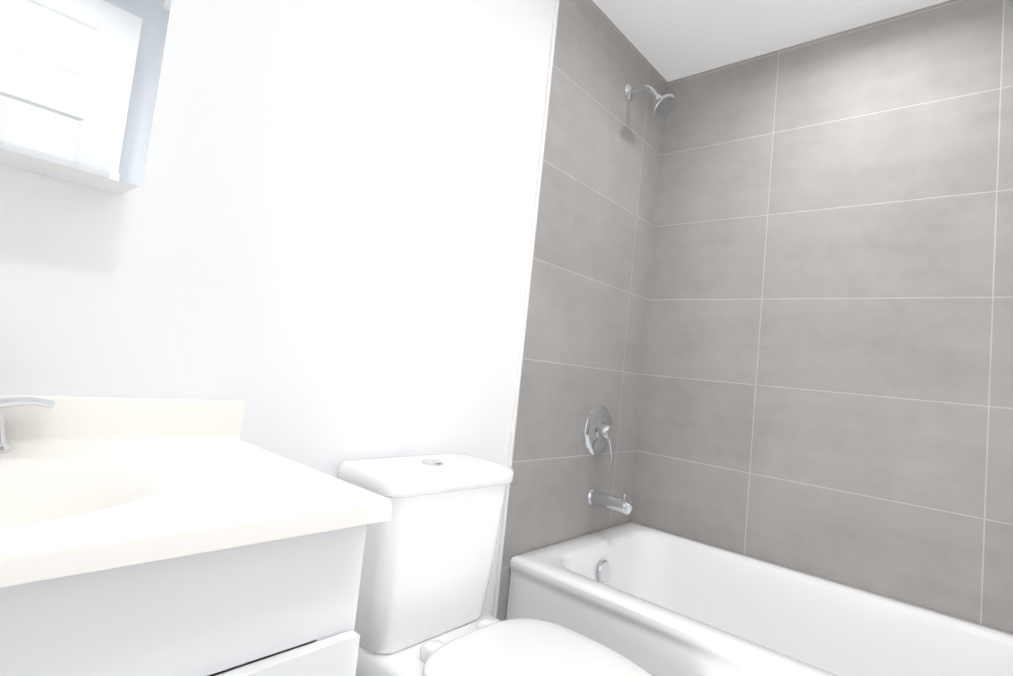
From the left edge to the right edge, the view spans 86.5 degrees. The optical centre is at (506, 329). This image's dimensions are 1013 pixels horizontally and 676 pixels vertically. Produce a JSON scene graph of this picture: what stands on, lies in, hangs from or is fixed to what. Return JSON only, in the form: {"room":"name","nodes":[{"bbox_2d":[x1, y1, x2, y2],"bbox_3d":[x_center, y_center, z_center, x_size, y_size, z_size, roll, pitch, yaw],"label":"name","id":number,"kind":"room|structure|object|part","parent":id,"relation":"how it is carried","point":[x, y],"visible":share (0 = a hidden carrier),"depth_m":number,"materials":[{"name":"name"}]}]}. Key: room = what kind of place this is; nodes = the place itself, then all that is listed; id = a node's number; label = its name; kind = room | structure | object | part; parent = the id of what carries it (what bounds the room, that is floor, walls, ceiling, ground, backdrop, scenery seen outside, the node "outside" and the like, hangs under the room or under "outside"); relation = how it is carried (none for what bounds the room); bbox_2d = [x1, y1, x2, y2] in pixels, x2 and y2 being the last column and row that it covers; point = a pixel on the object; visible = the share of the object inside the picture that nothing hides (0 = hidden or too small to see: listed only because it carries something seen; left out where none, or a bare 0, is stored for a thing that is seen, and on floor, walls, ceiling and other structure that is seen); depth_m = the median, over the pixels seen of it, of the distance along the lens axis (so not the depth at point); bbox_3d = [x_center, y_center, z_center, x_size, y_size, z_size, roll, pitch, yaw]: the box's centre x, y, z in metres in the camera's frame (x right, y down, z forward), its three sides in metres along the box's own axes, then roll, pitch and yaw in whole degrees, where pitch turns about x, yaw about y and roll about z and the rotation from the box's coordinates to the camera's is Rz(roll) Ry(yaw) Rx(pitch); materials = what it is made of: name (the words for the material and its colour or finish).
{"room":"bathroom","nodes":[
{"label":"bathroom","id":0,"kind":"room"},
{"bbox_2d":[0,0,555,615],"bbox_3d":[-0.265,-0.096,1.360,0.120,2.235,2.655,2,-6,41],"label":"wall","id":1,"kind":"structure","parent":0,"point":[308,242],"depth_m":1.11,"materials":[{"name":"white paint"}]},
{"bbox_2d":[0,0,171,194],"bbox_3d":[-0.688,-0.491,0.692,0.106,0.512,0.420,2,-6,41],"label":"upper cabinet","id":2,"kind":"object","parent":1,"relation":"attached to","point":[79,81],"visible":1,"depth_m":0.74,"materials":[{"name":"white"}]},
{"bbox_2d":[492,0,558,617],"bbox_3d":[0.616,-0.021,1.123,1.520,2.235,0.031,2,-6,41],"label":"trim","id":3,"kind":"structure","parent":1,"relation":"attached to","point":[525,309],"depth_m":1.63,"materials":[{"name":"white"}]},
{"bbox_2d":[496,0,666,620],"bbox_3d":[0.313,0.007,1.924,0.008,2.235,0.776,2,-6,41],"label":"wall tile","id":4,"kind":"structure","parent":1,"relation":"attached to","point":[585,331],"depth_m":1.86,"materials":[{"name":"grey tile"}]},
{"bbox_2d":[584,405,614,461],"bbox_3d":[0.356,0.374,1.930,0.069,0.192,0.180,2,-6,41],"label":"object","id":5,"kind":"structure","parent":4,"relation":"attached to","point":[599,431],"depth_m":1.91,"materials":[{"name":"silver metal"}]},
{"bbox_2d":[587,488,632,514],"bbox_3d":[0.365,0.600,1.884,0.157,0.070,0.062,2,-6,41],"label":"tub spout","id":6,"kind":"object","parent":4,"relation":"attached to","point":[608,501],"visible":1,"depth_m":1.87,"materials":[{"name":"silver metal"}]},
{"bbox_2d":[624,84,675,117],"bbox_3d":[0.530,-0.851,1.981,0.192,0.154,0.090,2,-6,41],"label":"shower head","id":7,"kind":"object","parent":4,"relation":"attached to","point":[664,105],"visible":1,"depth_m":1.95},
{"bbox_2d":[592,0,948,81],"bbox_3d":[0.470,-1.220,0.904,1.760,0.080,2.655,2,-6,41],"label":"ceiling","id":8,"kind":"structure","parent":0,"point":[670,40],"depth_m":1.89,"materials":[{"name":"paint"}]},
{"bbox_3d":[-0.314,0.958,0.112,1.760,0.050,4.320,2,-6,41],"label":"floor","id":9,"kind":"structure","parent":0,"visible":0},
{"bbox_2d":[0,394,391,675],"bbox_3d":[-0.622,0.491,0.513,0.496,0.872,0.820,2,-6,41],"label":"bathroom vanity","id":10,"kind":"object","parent":9,"relation":"on","point":[163,537],"visible":1,"depth_m":0.61,"materials":[{"name":"white paint"}]},
{"bbox_2d":[0,394,54,461],"bbox_3d":[-0.688,0.106,0.646,0.152,0.103,0.237,2,-6,41],"label":"faucet","id":11,"kind":"object","parent":10,"relation":"on","point":[27,423],"depth_m":0.76,"materials":[{"name":"silver metal"}]},
{"bbox_3d":[-0.341,0.609,0.523,0.018,0.498,0.380,2,-6,41],"label":"door","id":12,"kind":"part","parent":10,"relation":"part of","materials":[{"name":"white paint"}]},
{"bbox_2d":[337,453,652,675],"bbox_3d":[-0.004,0.667,1.019,0.744,0.727,0.392,2,-6,41],"label":"toilet","id":13,"kind":"object","parent":9,"relation":"on","point":[429,553],"visible":0.96,"depth_m":1.07,"materials":[{"name":"white ceramic"}]},
{"bbox_3d":[-0.188,0.493,1.202,0.196,0.308,0.362,2,-6,41],"label":"tank","id":14,"kind":"part","parent":13,"relation":"part of","materials":[{"name":"white ceramic"}]},
{"bbox_3d":[-0.170,0.322,1.215,0.216,0.038,0.382,2,-6,41],"label":"tank lid","id":15,"kind":"part","parent":13,"relation":"part of","materials":[{"name":"white ceramic"}]},
{"bbox_3d":[0.088,0.638,0.952,0.518,0.040,0.378,2,-6,41],"label":"seat","id":16,"kind":"part","parent":13,"relation":"part of","materials":[{"name":"white plastic"}]},
{"bbox_2d":[506,522,1012,675],"bbox_3d":[0.794,0.941,1.367,1.500,0.400,0.741,2,-6,41],"label":"tub","id":17,"kind":"object","parent":9,"relation":"on","point":[653,601],"visible":0.83,"depth_m":1.57,"materials":[{"name":"white ceramic"}]},
{"bbox_3d":[1.178,0.086,1.764,1.760,2.235,0.120,2,-6,41],"label":"wall","id":18,"kind":"structure","parent":0,"visible":0},
{"bbox_2d":[630,0,1012,633],"bbox_3d":[1.136,0.078,1.716,1.520,2.235,0.008,2,-6,41],"label":"wall tile","id":19,"kind":"structure","parent":18,"relation":"attached to","point":[827,386],"depth_m":1.76,"materials":[{"name":"grey tile"}]}
]}

